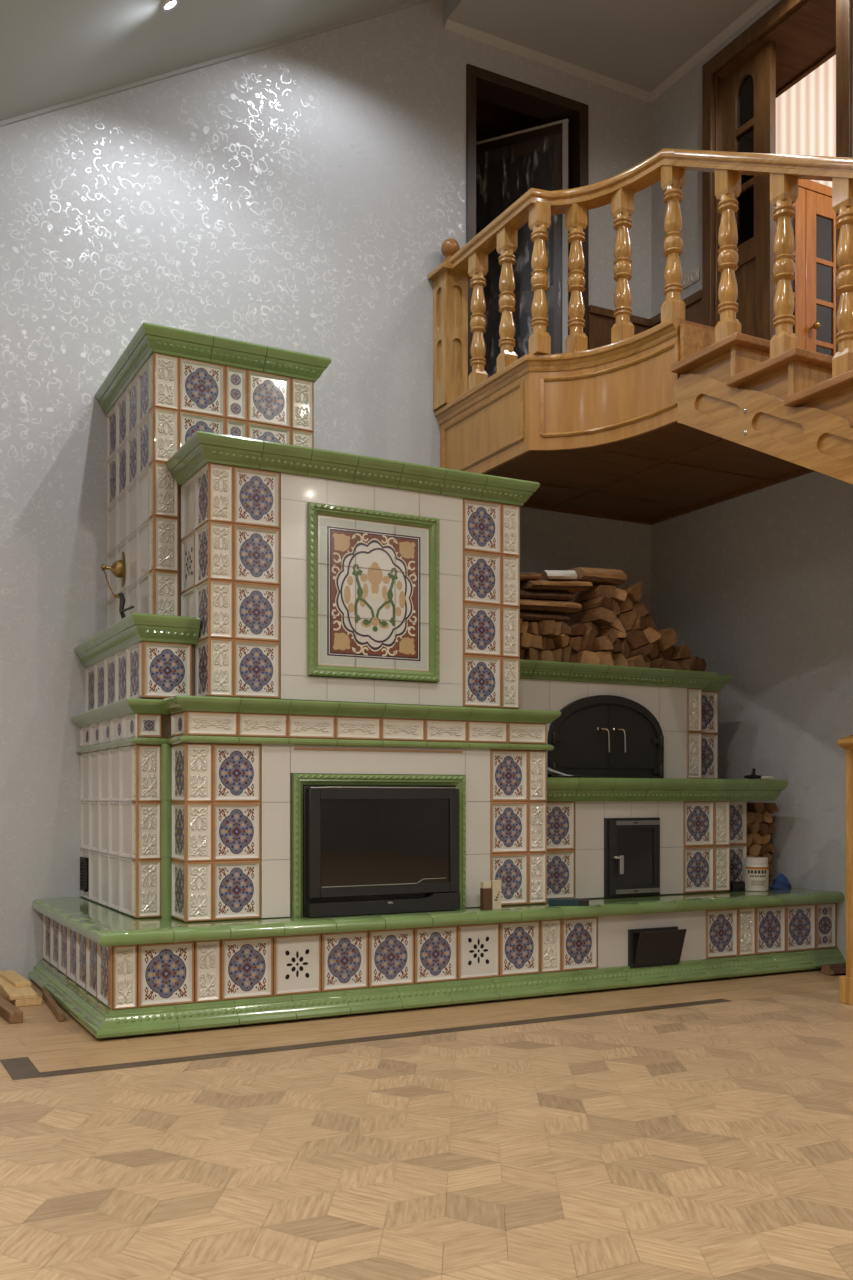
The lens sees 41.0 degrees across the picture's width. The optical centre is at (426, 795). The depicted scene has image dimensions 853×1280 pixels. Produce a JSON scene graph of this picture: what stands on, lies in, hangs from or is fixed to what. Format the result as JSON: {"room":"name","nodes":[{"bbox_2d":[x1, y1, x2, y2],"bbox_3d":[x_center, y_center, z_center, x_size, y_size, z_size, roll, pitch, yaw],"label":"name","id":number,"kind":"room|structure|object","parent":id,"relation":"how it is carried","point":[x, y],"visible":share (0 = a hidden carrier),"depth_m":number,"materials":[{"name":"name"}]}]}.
{"room":"living room","nodes":[
{"label":"living room","id":0,"kind":"room"},
{"bbox_2d":[0,0,650,979],"bbox_3d":[-0.606,-2.180,6.518,11.000,6.200,0.160,0,0,-28],"label":"wall","id":1,"kind":"structure","parent":0,"point":[304,195],"depth_m":6.15,"materials":[{"name":"paint"}]},
{"bbox_2d":[0,0,432,126],"bbox_3d":[-2.661,-2.950,5.337,6.274,3.671,0.016,0,0,-28],"label":"trim","id":2,"kind":"structure","parent":1,"relation":"attached to","point":[417,2],"depth_m":6.10,"materials":[{"name":"paint"}]},
{"bbox_2d":[476,98,549,141],"bbox_3d":[-0.012,-4.660,8.373,2.780,0.160,2.570,0,0,-28],"label":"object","id":3,"kind":"structure","parent":1,"relation":"in","point":[492,120],"depth_m":7.84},
{"bbox_2d":[466,64,588,377],"bbox_3d":[0.480,-3.345,7.371,0.890,2.119,0.689,0,0,-28],"label":"door","id":4,"kind":"structure","parent":1,"relation":"in","point":[554,155],"depth_m":7.32,"materials":[{"name":"brown wood"}]},
{"bbox_2d":[428,148,813,524],"bbox_3d":[1.143,-2.536,6.381,1.667,1.498,1.709,0,0,-28],"label":"balcony","id":5,"kind":"object","parent":1,"relation":"attached to","point":[598,430],"visible":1,"depth_m":6.03,"materials":[{"name":"brown wood"}]},
{"bbox_2d":[589,290,701,348],"bbox_3d":[1.376,-2.709,7.179,0.513,0.846,0.512,0,0,-28],"label":"trim","id":6,"kind":"structure","parent":1,"relation":"attached to","point":[601,320],"depth_m":7.30,"materials":[{"name":"brown wood"}]},
{"bbox_2d":[776,55,835,186],"bbox_3d":[3.929,-4.030,7.114,3.020,3.900,3.130,0,0,-28],"label":"wall","id":7,"kind":"structure","parent":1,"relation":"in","point":[805,112],"depth_m":8.14,"materials":[{"name":"paint"}]},
{"bbox_2d":[776,179,835,355],"bbox_3d":[2.695,-3.328,8.061,0.880,2.084,0.104,0,0,-28],"label":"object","id":8,"kind":"structure","parent":7,"relation":"attached to","point":[814,221],"depth_m":8.12,"materials":[{"name":"orange wood"}]},
{"bbox_2d":[0,0,757,120],"bbox_3d":[2.641,-3.027,0.243,11.100,3.905,13.970,0,0,-28],"label":"ceiling","id":9,"kind":"structure","parent":0,"point":[53,52],"depth_m":5.98,"materials":[{"name":"paint"}]},
{"bbox_2d":[161,0,178,11],"bbox_3d":[-1.203,-3.714,5.356,0.082,0.051,0.094,0,0,-28],"label":"light","id":10,"kind":"object","parent":9,"relation":"attached to","point":[169,5],"visible":1,"depth_m":5.36,"materials":[{"name":"silver metal"}]},
{"bbox_2d":[0,969,852,1279],"bbox_3d":[2.664,0.980,0.306,11.000,0.120,14.060,0,0,-28],"label":"floor","id":11,"kind":"structure","parent":0,"point":[703,1129],"depth_m":3.07,"materials":[{"name":"brown wood"}]},
{"bbox_2d":[0,996,22,1023],"bbox_3d":[-1.866,0.896,4.951,0.050,0.045,0.800,0,0,-32],"label":"wood board","id":12,"kind":"object","parent":11,"relation":"on","point":[9,1012],"visible":1,"depth_m":4.66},
{"bbox_2d":[0,988,41,1006],"bbox_3d":[-1.895,0.904,5.263,0.110,0.030,0.620,0,0,-30],"label":"wood board","id":13,"kind":"object","parent":11,"relation":"on","point":[37,1001],"visible":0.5,"depth_m":5.00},
{"bbox_2d":[0,977,36,999],"bbox_3d":[-1.890,0.879,5.243,0.115,0.020,0.580,0,0,-27],"label":"wood board","id":14,"kind":"object","parent":13,"relation":"on","point":[13,993],"visible":0.66,"depth_m":5.07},
{"bbox_2d":[0,970,30,986],"bbox_3d":[-1.942,0.860,5.374,0.070,0.018,0.420,0,0,-31],"label":"wood board","id":15,"kind":"object","parent":14,"relation":"on","point":[10,976],"visible":1,"depth_m":5.32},
{"bbox_2d":[42,990,63,1021],"bbox_3d":[-1.610,0.901,4.916,0.022,0.035,0.600,0,0,-25],"label":"wood board","id":16,"kind":"object","parent":11,"relation":"on","point":[54,1007],"visible":1,"depth_m":4.84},
{"bbox_2d":[28,322,845,1038],"bbox_3d":[0.129,-0.573,5.887,3.932,2.986,1.642,0,0,-28],"label":"stove","id":17,"kind":"object","parent":11,"relation":"on","point":[313,725],"visible":1,"depth_m":5.10,"materials":[{"name":"tile"}]},
{"bbox_2d":[71,695,560,727],"bbox_3d":[-0.582,-0.375,5.607,1.993,0.062,1.466,0,0,-28],"label":"mantel shelf","id":18,"kind":"object","parent":17,"relation":"attached to","point":[141,707],"depth_m":4.95,"materials":[{"name":"ceramic"}]},
{"bbox_2d":[480,882,490,909],"bbox_3d":[0.268,0.452,5.164,0.042,0.125,0.030,0,0,-28],"label":"box","id":19,"kind":"object","parent":17,"relation":"on","point":[485,887],"visible":1,"depth_m":5.15,"materials":[{"name":"cardboard"}]},
{"bbox_2d":[490,880,500,909],"bbox_3d":[0.315,0.449,5.187,0.046,0.131,0.024,0,0,-28],"label":"matchbox","id":20,"kind":"object","parent":17,"relation":"on","point":[495,884],"visible":1,"depth_m":5.18,"materials":[{"name":"cardboard"}]},
{"bbox_2d":[519,649,524,658],"bbox_3d":[0.414,-0.723,6.021,0.058,0.069,0.354,0,0,-28],"label":"log","id":21,"kind":"object","parent":17,"relation":"on","point":[522,651],"visible":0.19,"depth_m":5.88,"materials":[{"name":"brown wood"}]},
{"bbox_2d":[520,632,532,648],"bbox_3d":[0.440,-0.799,5.967,0.068,0.073,0.352,0,0,-28],"label":"log","id":22,"kind":"object","parent":21,"relation":"on","point":[525,638],"visible":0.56,"depth_m":5.83,"materials":[{"name":"brown wood"}]},
{"bbox_2d":[524,648,538,659],"bbox_3d":[0.482,-0.727,6.032,0.073,0.076,0.344,0,0,-28],"label":"log","id":23,"kind":"object","parent":17,"relation":"on","point":[530,653],"visible":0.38,"depth_m":5.89,"materials":[{"name":"brown wood"}]},
{"bbox_2d":[529,634,541,649],"bbox_3d":[0.488,-0.798,6.026,0.062,0.075,0.349,0,0,-28],"label":"log","id":24,"kind":"object","parent":23,"relation":"on","point":[536,643],"visible":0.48,"depth_m":5.88,"materials":[{"name":"brown wood"}]},
{"bbox_2d":[527,622,538,635],"bbox_3d":[0.489,-0.868,6.042,0.050,0.076,0.349,0,0,-28],"label":"log","id":25,"kind":"object","parent":24,"relation":"on","point":[532,626],"visible":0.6,"depth_m":5.90,"materials":[{"name":"brown wood"}]},
{"bbox_2d":[538,650,553,660],"bbox_3d":[0.554,-0.724,6.058,0.081,0.070,0.344,0,0,-28],"label":"log","id":26,"kind":"object","parent":17,"relation":"on","point":[547,655],"visible":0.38,"depth_m":5.91,"materials":[{"name":"brown wood"}]},
{"bbox_2d":[538,637,545,650],"bbox_3d":[0.524,-0.796,6.094,0.054,0.075,0.338,0,0,-28],"label":"log","id":27,"kind":"object","parent":26,"relation":"on","point":[543,638],"visible":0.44,"depth_m":5.95,"materials":[{"name":"brown wood"}]},
{"bbox_2d":[537,620,554,635],"bbox_3d":[0.560,-0.870,6.028,0.053,0.075,0.348,0,0,-28],"label":"log","id":28,"kind":"object","parent":27,"relation":"on","point":[546,627],"visible":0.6,"depth_m":5.89,"materials":[{"name":"brown wood"}]},
{"bbox_2d":[543,637,554,650],"bbox_3d":[0.576,-0.795,6.136,0.068,0.077,0.346,0,0,-28],"label":"log","id":29,"kind":"object","parent":26,"relation":"on","point":[550,645],"visible":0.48,"depth_m":5.99,"materials":[{"name":"brown wood"}]},
{"bbox_2d":[542,622,560,637],"bbox_3d":[0.602,-0.870,6.076,0.058,0.073,0.335,0,0,-28],"label":"log","id":30,"kind":"object","parent":29,"relation":"on","point":[557,627],"visible":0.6,"depth_m":5.93,"materials":[{"name":"brown wood"}]},
{"bbox_2d":[550,648,561,661],"bbox_3d":[0.604,-0.731,6.112,0.065,0.086,0.340,0,0,-28],"label":"log","id":31,"kind":"object","parent":17,"relation":"on","point":[557,653],"visible":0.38,"depth_m":5.97,"materials":[{"name":"brown wood"}]},
{"bbox_2d":[551,634,569,649],"bbox_3d":[0.653,-0.811,6.097,0.080,0.067,0.362,0,0,-28],"label":"log","id":32,"kind":"object","parent":31,"relation":"on","point":[560,641],"visible":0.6,"depth_m":5.97,"materials":[{"name":"brown wood"}]},
{"bbox_2d":[561,621,570,634],"bbox_3d":[0.653,-0.879,6.112,0.061,0.068,0.338,0,0,-28],"label":"log","id":33,"kind":"object","parent":32,"relation":"on","point":[565,629],"visible":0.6,"depth_m":5.96,"materials":[{"name":"brown wood"}]},
{"bbox_2d":[553,646,570,661],"bbox_3d":[0.664,-0.738,6.132,0.051,0.099,0.344,0,0,-28],"label":"log","id":34,"kind":"object","parent":17,"relation":"on","point":[566,651],"visible":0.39,"depth_m":5.99,"materials":[{"name":"brown wood"}]},
{"bbox_2d":[548,898,588,905],"bbox_3d":[0.670,0.498,5.374,0.188,0.032,0.044,0,0,2],"label":"case","id":35,"kind":"object","parent":17,"relation":"on","point":[551,901],"visible":1,"depth_m":5.35,"materials":[{"name":"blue plastic"}]},
{"bbox_2d":[569,651,575,662],"bbox_3d":[0.697,-0.733,6.192,0.073,0.089,0.344,0,0,-28],"label":"log","id":36,"kind":"object","parent":17,"relation":"on","point":[572,659],"visible":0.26,"depth_m":6.05,"materials":[{"name":"brown wood"}]},
{"bbox_2d":[565,636,581,651],"bbox_3d":[0.716,-0.807,6.169,0.091,0.081,0.356,0,0,-28],"label":"log","id":37,"kind":"object","parent":36,"relation":"on","point":[574,643],"visible":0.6,"depth_m":6.03,"materials":[{"name":"brown wood"}]},
{"bbox_2d":[567,623,586,637],"bbox_3d":[0.733,-0.877,6.155,0.110,0.068,0.346,0,0,-28],"label":"log","id":38,"kind":"object","parent":37,"relation":"on","point":[579,629],"visible":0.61,"depth_m":6.01,"materials":[{"name":"brown wood"}]},
{"bbox_2d":[575,651,598,663],"bbox_3d":[0.795,-0.729,6.175,0.098,0.081,0.354,0,0,-28],"label":"log","id":39,"kind":"object","parent":17,"relation":"on","point":[586,657],"visible":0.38,"depth_m":6.04,"materials":[{"name":"brown wood"}]},
{"bbox_2d":[576,628,594,651],"bbox_3d":[0.802,-0.826,6.199,0.082,0.128,0.371,0,0,-28],"label":"log","id":40,"kind":"object","parent":39,"relation":"on","point":[588,638],"visible":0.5,"depth_m":6.06,"materials":[{"name":"brown wood"}]},
{"bbox_2d":[595,651,612,664],"bbox_3d":[0.878,-0.731,6.230,0.103,0.086,0.341,0,0,-28],"label":"log","id":41,"kind":"object","parent":17,"relation":"on","point":[605,657],"visible":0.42,"depth_m":6.09,"materials":[{"name":"brown wood"}]},
{"bbox_2d":[592,636,612,651],"bbox_3d":[0.882,-0.817,6.217,0.078,0.081,0.349,0,0,-28],"label":"log","id":42,"kind":"object","parent":41,"relation":"on","point":[602,643],"visible":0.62,"depth_m":6.08,"materials":[{"name":"brown wood"}]},
{"bbox_2d":[584,622,599,636],"bbox_3d":[0.826,-0.891,6.260,0.120,0.084,0.355,0,0,-28],"label":"log","id":43,"kind":"object","parent":42,"relation":"on","point":[594,627],"visible":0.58,"depth_m":6.12,"materials":[{"name":"brown wood"}]},
{"bbox_2d":[612,653,627,665],"bbox_3d":[0.964,-0.732,6.277,0.099,0.087,0.363,0,0,-28],"label":"log","id":44,"kind":"object","parent":17,"relation":"on","point":[619,659],"visible":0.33,"depth_m":6.15,"materials":[{"name":"brown wood"}]},
{"bbox_2d":[609,639,621,652],"bbox_3d":[0.966,-0.812,6.271,0.117,0.082,0.364,0,0,-28],"label":"log","id":45,"kind":"object","parent":44,"relation":"on","point":[617,645],"visible":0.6,"depth_m":6.14,"materials":[{"name":"brown wood"}]},
{"bbox_2d":[595,627,617,643],"bbox_3d":[0.923,-0.855,6.247,0.070,0.098,0.336,0,0,-28],"label":"log","id":46,"kind":"object","parent":45,"relation":"on","point":[609,632],"visible":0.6,"depth_m":6.11,"materials":[{"name":"brown wood"}]},
{"bbox_2d":[565,607,616,626],"bbox_3d":[0.895,-0.961,6.209,0.113,0.088,0.342,0,0,-28],"label":"log","id":47,"kind":"object","parent":46,"relation":"on","point":[600,616],"visible":0.73,"depth_m":6.11,"materials":[{"name":"brown wood"}]},
{"bbox_2d":[566,596,612,614],"bbox_3d":[0.889,-1.024,6.233,0.100,0.077,0.349,0,0,-28],"label":"log","id":48,"kind":"object","parent":47,"relation":"on","point":[604,602],"visible":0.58,"depth_m":6.11,"materials":[{"name":"brown wood"}]},
{"bbox_2d":[571,585,615,602],"bbox_3d":[0.893,-1.094,6.256,0.099,0.074,0.363,0,0,-28],"label":"log","id":49,"kind":"object","parent":48,"relation":"on","point":[607,591],"visible":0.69,"depth_m":6.14,"materials":[{"name":"brown wood"}]},
{"bbox_2d":[599,625,626,638],"bbox_3d":[0.947,-0.894,6.314,0.133,0.073,0.360,0,0,-28],"label":"log","id":50,"kind":"object","parent":45,"relation":"on","point":[620,634],"visible":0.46,"depth_m":6.18,"materials":[{"name":"brown wood"}]},
{"bbox_2d":[607,616,625,632],"bbox_3d":[0.951,-0.930,6.331,0.122,0.098,0.349,0,0,-28],"label":"log","id":51,"kind":"object","parent":50,"relation":"on","point":[617,625],"visible":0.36,"depth_m":6.20,"materials":[{"name":"brown wood"}]},
{"bbox_2d":[611,598,619,614],"bbox_3d":[0.950,-1.026,6.310,0.084,0.084,0.349,0,0,-28],"label":"log","id":52,"kind":"object","parent":51,"relation":"on","point":[615,605],"visible":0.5,"depth_m":6.17,"materials":[{"name":"brown wood"}]},
{"bbox_2d":[612,588,626,602],"bbox_3d":[0.973,-1.091,6.309,0.095,0.080,0.356,0,0,-28],"label":"log","id":53,"kind":"object","parent":52,"relation":"on","point":[619,595],"visible":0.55,"depth_m":6.17,"materials":[{"name":"brown wood"}]},
{"bbox_2d":[626,655,645,667],"bbox_3d":[1.075,-0.726,6.299,0.116,0.075,0.347,0,0,-28],"label":"log","id":54,"kind":"object","parent":17,"relation":"on","point":[635,661],"visible":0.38,"depth_m":6.16,"materials":[{"name":"brown wood"}]},
{"bbox_2d":[615,639,629,657],"bbox_3d":[1.015,-0.796,6.352,0.098,0.117,0.354,0,0,-28],"label":"log","id":55,"kind":"object","parent":54,"relation":"on","point":[625,651],"visible":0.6,"depth_m":6.20,"materials":[{"name":"brown wood"}]},
{"bbox_2d":[629,644,652,657],"bbox_3d":[1.120,-0.785,6.356,0.085,0.093,0.356,0,0,-28],"label":"log","id":56,"kind":"object","parent":54,"relation":"on","point":[644,650],"visible":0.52,"depth_m":6.22,"materials":[{"name":"brown wood"}]},
{"bbox_2d":[621,630,648,649],"bbox_3d":[1.076,-0.851,6.347,0.127,0.104,0.360,0,0,-28],"label":"log","id":57,"kind":"object","parent":56,"relation":"on","point":[635,639],"visible":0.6,"depth_m":6.21,"materials":[{"name":"brown wood"}]},
{"bbox_2d":[616,610,636,630],"bbox_3d":[1.026,-0.953,6.359,0.098,0.119,0.359,0,0,-28],"label":"log","id":58,"kind":"object","parent":57,"relation":"on","point":[627,619],"visible":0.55,"depth_m":6.22,"materials":[{"name":"brown wood"}]},
{"bbox_2d":[619,596,633,612],"bbox_3d":[1.020,-1.045,6.364,0.090,0.098,0.340,0,0,-28],"label":"log","id":59,"kind":"object","parent":58,"relation":"on","point":[627,605],"visible":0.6,"depth_m":6.22,"materials":[{"name":"brown wood"}]},
{"bbox_2d":[626,616,645,631],"bbox_3d":[1.109,-0.943,6.359,0.079,0.081,0.355,0,0,-28],"label":"log","id":60,"kind":"object","parent":57,"relation":"on","point":[640,622],"visible":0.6,"depth_m":6.22,"materials":[{"name":"brown wood"}]},
{"bbox_2d":[620,601,648,616],"bbox_3d":[1.103,-1.027,6.416,0.115,0.089,0.341,0,0,-28],"label":"log","id":61,"kind":"object","parent":60,"relation":"on","point":[641,610],"visible":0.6,"depth_m":6.27,"materials":[{"name":"brown wood"}]},
{"bbox_2d":[618,582,642,601],"bbox_3d":[1.066,-1.115,6.338,0.098,0.109,0.347,0,0,-28],"label":"log","id":62,"kind":"object","parent":61,"relation":"on","point":[634,591],"visible":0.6,"depth_m":6.21,"materials":[{"name":"brown wood"}]},
{"bbox_2d":[641,627,660,643],"bbox_3d":[1.158,-0.878,6.373,0.112,0.090,0.346,0,0,-28],"label":"log","id":63,"kind":"object","parent":56,"relation":"on","point":[651,634],"visible":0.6,"depth_m":6.23,"materials":[{"name":"brown wood"}]},
{"bbox_2d":[520,659,787,900],"bbox_3d":[0.917,-0.086,6.410,1.695,1.203,1.310,0,0,-28],"label":"oven","id":64,"kind":"object","parent":17,"relation":"in","point":[656,818],"depth_m":5.96,"materials":[{"name":"white tile"}]},
{"bbox_2d":[650,657,663,667],"bbox_3d":[1.190,-0.728,6.443,0.094,0.079,0.356,0,0,-28],"label":"log","id":65,"kind":"object","parent":17,"relation":"on","point":[656,662],"visible":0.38,"depth_m":6.31,"materials":[{"name":"brown wood"}]},
{"bbox_2d":[647,641,658,659],"bbox_3d":[1.184,-0.805,6.427,0.094,0.103,0.359,0,0,-28],"label":"log","id":66,"kind":"object","parent":65,"relation":"on","point":[653,654],"visible":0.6,"depth_m":6.29,"materials":[{"name":"brown wood"}]},
{"bbox_2d":[660,659,681,669],"bbox_3d":[1.291,-0.722,6.429,0.092,0.067,0.367,0,0,-28],"label":"log","id":67,"kind":"object","parent":17,"relation":"on","point":[666,664],"visible":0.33,"depth_m":6.30,"materials":[{"name":"brown wood"}]},
{"bbox_2d":[653,645,674,659],"bbox_3d":[1.265,-0.799,6.489,0.099,0.099,0.348,0,0,-28],"label":"log","id":68,"kind":"object","parent":67,"relation":"on","point":[666,654],"visible":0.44,"depth_m":6.35,"materials":[{"name":"brown wood"}]},
{"bbox_2d":[656,628,678,650],"bbox_3d":[1.264,-0.862,6.401,0.106,0.120,0.356,0,0,-28],"label":"log","id":69,"kind":"object","parent":68,"relation":"on","point":[668,637],"visible":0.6,"depth_m":6.27,"materials":[{"name":"brown wood"}]},
{"bbox_2d":[645,614,656,630],"bbox_3d":[1.171,-0.950,6.444,0.105,0.119,0.353,0,0,-28],"label":"log","id":70,"kind":"object","parent":69,"relation":"on","point":[649,621],"visible":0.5,"depth_m":6.30,"materials":[{"name":"brown wood"}]},
{"bbox_2d":[673,659,692,669],"bbox_3d":[1.350,-0.728,6.505,0.118,0.078,0.377,0,0,-28],"label":"log","id":71,"kind":"object","parent":17,"relation":"on","point":[685,664],"visible":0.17,"depth_m":6.37,"materials":[{"name":"brown wood"}]},
{"bbox_2d":[670,644,690,660],"bbox_3d":[1.367,-0.802,6.487,0.113,0.082,0.357,0,0,-28],"label":"log","id":72,"kind":"object","parent":71,"relation":"on","point":[680,652],"visible":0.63,"depth_m":6.35,"materials":[{"name":"brown wood"}]},
{"bbox_2d":[681,656,702,670],"bbox_3d":[1.454,-0.735,6.530,0.079,0.094,0.354,0,0,-28],"label":"log","id":73,"kind":"object","parent":17,"relation":"on","point":[697,663],"visible":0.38,"depth_m":6.39,"materials":[{"name":"brown wood"}]},
{"bbox_2d":[730,881,744,890],"bbox_3d":[1.696,0.491,6.213,0.120,0.047,0.055,0,0,-28],"label":"box","id":74,"kind":"object","parent":17,"relation":"on","point":[740,885],"visible":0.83,"depth_m":6.18,"materials":[{"name":"plastic"}]},
{"bbox_2d":[744,857,768,890],"bbox_3d":[1.794,0.424,6.205,0.127,0.180,0.127,0,0,-28],"label":"jar","id":75,"kind":"object","parent":17,"relation":"on","point":[756,869],"visible":1,"depth_m":6.15,"materials":[{"name":"white plastic"}]},
{"bbox_2d":[770,873,790,888],"bbox_3d":[1.972,0.470,6.342,0.104,0.089,0.114,0,0,28],"label":"cleaning cloth","id":76,"kind":"object","parent":17,"relation":"on","point":[781,881],"visible":1,"depth_m":6.31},
{"bbox_3d":[0.364,-0.729,5.993,0.062,0.081,0.338,0,0,-28],"label":"log","id":77,"kind":"object","parent":17,"relation":"on","visible":0},
{"bbox_3d":[0.346,-0.801,5.994,0.067,0.083,0.349,0,0,-28],"label":"log","id":78,"kind":"object","parent":77,"relation":"on","visible":0},
{"bbox_3d":[0.382,-0.870,5.961,0.072,0.072,0.343,0,0,-28],"label":"log","id":79,"kind":"object","parent":78,"relation":"on","visible":0},
{"bbox_2d":[520,610,570,622],"bbox_3d":[0.528,-0.940,6.037,0.385,0.063,0.298,0,0,-28],"label":"log","id":80,"kind":"object","parent":79,"relation":"on","point":[530,616],"visible":0.46,"depth_m":5.93,"materials":[{"name":"brown wood"}]},
{"bbox_2d":[519,598,581,613],"bbox_3d":[0.574,-1.000,6.038,0.406,0.067,0.299,0,0,-28],"label":"log","id":81,"kind":"object","parent":80,"relation":"on","point":[567,607],"visible":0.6,"depth_m":5.94,"materials":[{"name":"brown wood"}]},
{"bbox_2d":[520,590,575,600],"bbox_3d":[0.550,-1.057,6.060,0.404,0.071,0.298,0,0,-28],"label":"log","id":82,"kind":"object","parent":81,"relation":"on","point":[524,594],"visible":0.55,"depth_m":5.96,"materials":[{"name":"brown wood"}]},
{"bbox_2d":[520,580,592,593],"bbox_3d":[0.650,-1.116,6.089,0.403,0.076,0.299,0,0,-28],"label":"log","id":83,"kind":"object","parent":82,"relation":"on","point":[572,586],"visible":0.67,"depth_m":5.97,"materials":[{"name":"brown wood"}]},
{"bbox_2d":[520,572,541,581],"bbox_3d":[0.463,-1.146,5.991,0.188,0.057,0.230,0,0,-28],"label":"log","id":84,"kind":"object","parent":83,"relation":"on","point":[527,575],"visible":0.41,"depth_m":5.92,"materials":[{"name":"brown wood"}]},
{"bbox_2d":[537,570,576,579],"bbox_3d":[0.679,-1.165,6.048,0.199,0.063,0.168,0,0,-28],"label":"log","id":85,"kind":"object","parent":83,"relation":"on","point":[546,574],"visible":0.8,"depth_m":5.99,"materials":[{"name":"brown wood"}]},
{"bbox_2d":[568,567,626,586],"bbox_3d":[0.907,-1.193,6.194,0.308,0.080,0.202,0,0,-28],"label":"log","id":86,"kind":"object","parent":83,"relation":"on","point":[596,576],"visible":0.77,"depth_m":6.12,"materials":[{"name":"brown wood"}]},
{"bbox_3d":[1.731,0.482,6.530,0.055,0.065,0.347,0,0,-28],"label":"log","id":87,"kind":"object","parent":17,"relation":"on","visible":0},
{"bbox_3d":[1.760,0.424,6.515,0.058,0.058,0.341,0,0,-28],"label":"log","id":88,"kind":"object","parent":87,"relation":"on","visible":0},
{"bbox_3d":[1.740,0.363,6.513,0.060,0.073,0.339,0,0,-28],"label":"log","id":89,"kind":"object","parent":88,"relation":"on","visible":0},
{"bbox_2d":[747,844,760,856],"bbox_3d":[1.764,0.305,6.518,0.064,0.074,0.347,0,0,-28],"label":"log","id":90,"kind":"object","parent":89,"relation":"on","point":[753,849],"visible":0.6,"depth_m":6.38,"materials":[{"name":"brown wood"}]},
{"bbox_2d":[747,833,752,846],"bbox_3d":[1.732,0.249,6.508,0.063,0.080,0.349,0,0,-28],"label":"log","id":91,"kind":"object","parent":90,"relation":"on","point":[749,835],"visible":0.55,"depth_m":6.37,"materials":[{"name":"brown wood"}]},
{"bbox_2d":[747,821,759,833],"bbox_3d":[1.766,0.177,6.524,0.070,0.071,0.339,0,0,-28],"label":"log","id":92,"kind":"object","parent":91,"relation":"on","point":[753,827],"visible":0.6,"depth_m":6.38,"materials":[{"name":"brown wood"}]},
{"bbox_3d":[1.789,0.365,6.556,0.059,0.062,0.338,0,0,-28],"label":"log","id":93,"kind":"object","parent":88,"relation":"on","visible":0},
{"bbox_2d":[757,844,767,855],"bbox_3d":[1.817,0.304,6.554,0.064,0.072,0.349,0,0,-28],"label":"log","id":94,"kind":"object","parent":93,"relation":"on","point":[764,848],"visible":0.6,"depth_m":6.42,"materials":[{"name":"brown wood"}]},
{"bbox_2d":[761,834,770,843],"bbox_3d":[1.840,0.247,6.591,0.065,0.070,0.346,0,0,-28],"label":"log","id":95,"kind":"object","parent":94,"relation":"on","point":[765,839],"visible":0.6,"depth_m":6.45,"materials":[{"name":"brown wood"}]},
{"bbox_2d":[757,823,768,835],"bbox_3d":[1.823,0.187,6.561,0.064,0.074,0.341,0,0,-28],"label":"log","id":96,"kind":"object","parent":95,"relation":"on","point":[763,830],"visible":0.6,"depth_m":6.42,"materials":[{"name":"brown wood"}]},
{"bbox_2d":[747,811,761,823],"bbox_3d":[1.787,0.123,6.550,0.058,0.076,0.339,0,0,-28],"label":"log","id":97,"kind":"object","parent":96,"relation":"on","point":[758,816],"visible":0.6,"depth_m":6.41,"materials":[{"name":"brown wood"}]},
{"bbox_2d":[747,803,764,812],"bbox_3d":[1.805,0.067,6.576,0.070,0.058,0.343,0,0,-28],"label":"log","id":98,"kind":"object","parent":97,"relation":"on","point":[759,807],"visible":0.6,"depth_m":6.44,"materials":[{"name":"brown wood"}]},
{"bbox_2d":[761,811,772,822],"bbox_3d":[1.848,0.119,6.563,0.060,0.070,0.348,0,0,-28],"label":"log","id":99,"kind":"object","parent":96,"relation":"on","point":[766,817],"visible":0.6,"depth_m":6.42,"materials":[{"name":"brown wood"}]},
{"bbox_2d":[764,803,777,813],"bbox_3d":[1.881,0.068,6.577,0.056,0.061,0.350,0,0,-28],"label":"log","id":100,"kind":"object","parent":99,"relation":"on","point":[772,808],"visible":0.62,"depth_m":6.44,"materials":[{"name":"brown wood"}]},
{"bbox_2d":[821,963,845,971],"bbox_3d":[2.169,0.896,5.980,0.220,0.040,0.074,0,0,-28],"label":"bark piece","id":101,"kind":"object","parent":11,"relation":"on","point":[824,967],"visible":0.5,"depth_m":5.94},
{"bbox_2d":[823,967,845,974],"bbox_3d":[2.174,0.899,5.906,0.267,0.033,0.069,0,0,-28],"label":"bark piece","id":102,"kind":"object","parent":11,"relation":"on","point":[839,970],"visible":0.85,"depth_m":5.86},
{"bbox_2d":[837,735,852,1004],"bbox_3d":[1.943,0.277,5.046,0.212,1.287,0.212,0,0,-28],"label":"newel post","id":103,"kind":"object","parent":11,"relation":"on","point":[845,981],"visible":1,"depth_m":5.05,"materials":[{"name":"brown wood"}]},
{"bbox_2d":[651,0,852,959],"bbox_3d":[2.985,-1.845,5.171,0.460,5.530,5.570,0,0,-28],"label":"wall","id":104,"kind":"structure","parent":0,"point":[757,585],"depth_m":6.57,"materials":[{"name":"paint"}]},
{"bbox_2d":[444,0,773,102],"bbox_3d":[2.069,-4.590,4.745,1.558,0.040,5.470,0,0,-28],"label":"trim","id":105,"kind":"structure","parent":104,"relation":"attached to","point":[449,25],"depth_m":7.07,"materials":[{"name":"paint"}]},
{"bbox_2d":[682,267,698,288],"bbox_3d":[1.661,-3.255,7.178,0.012,0.080,0.155,0,0,-28],"label":"wall outlet","id":106,"kind":"object","parent":104,"relation":"attached to","point":[692,277],"visible":1,"depth_m":7.17,"materials":[{"name":"plastic"}]},
{"bbox_2d":[671,149,852,483],"bbox_3d":[2.256,-1.833,4.697,1.264,2.521,2.312,0,0,-28],"label":"staircase","id":107,"kind":"structure","parent":104,"relation":"attached to","point":[778,398],"depth_m":4.87,"materials":[{"name":"brown wood"}]},
{"bbox_2d":[702,0,851,351],"bbox_3d":[2.195,-3.403,6.670,0.502,2.234,1.150,0,0,-28],"label":"door","id":108,"kind":"structure","parent":104,"relation":"in","point":[742,83],"depth_m":6.78,"materials":[{"name":"brown wood"}]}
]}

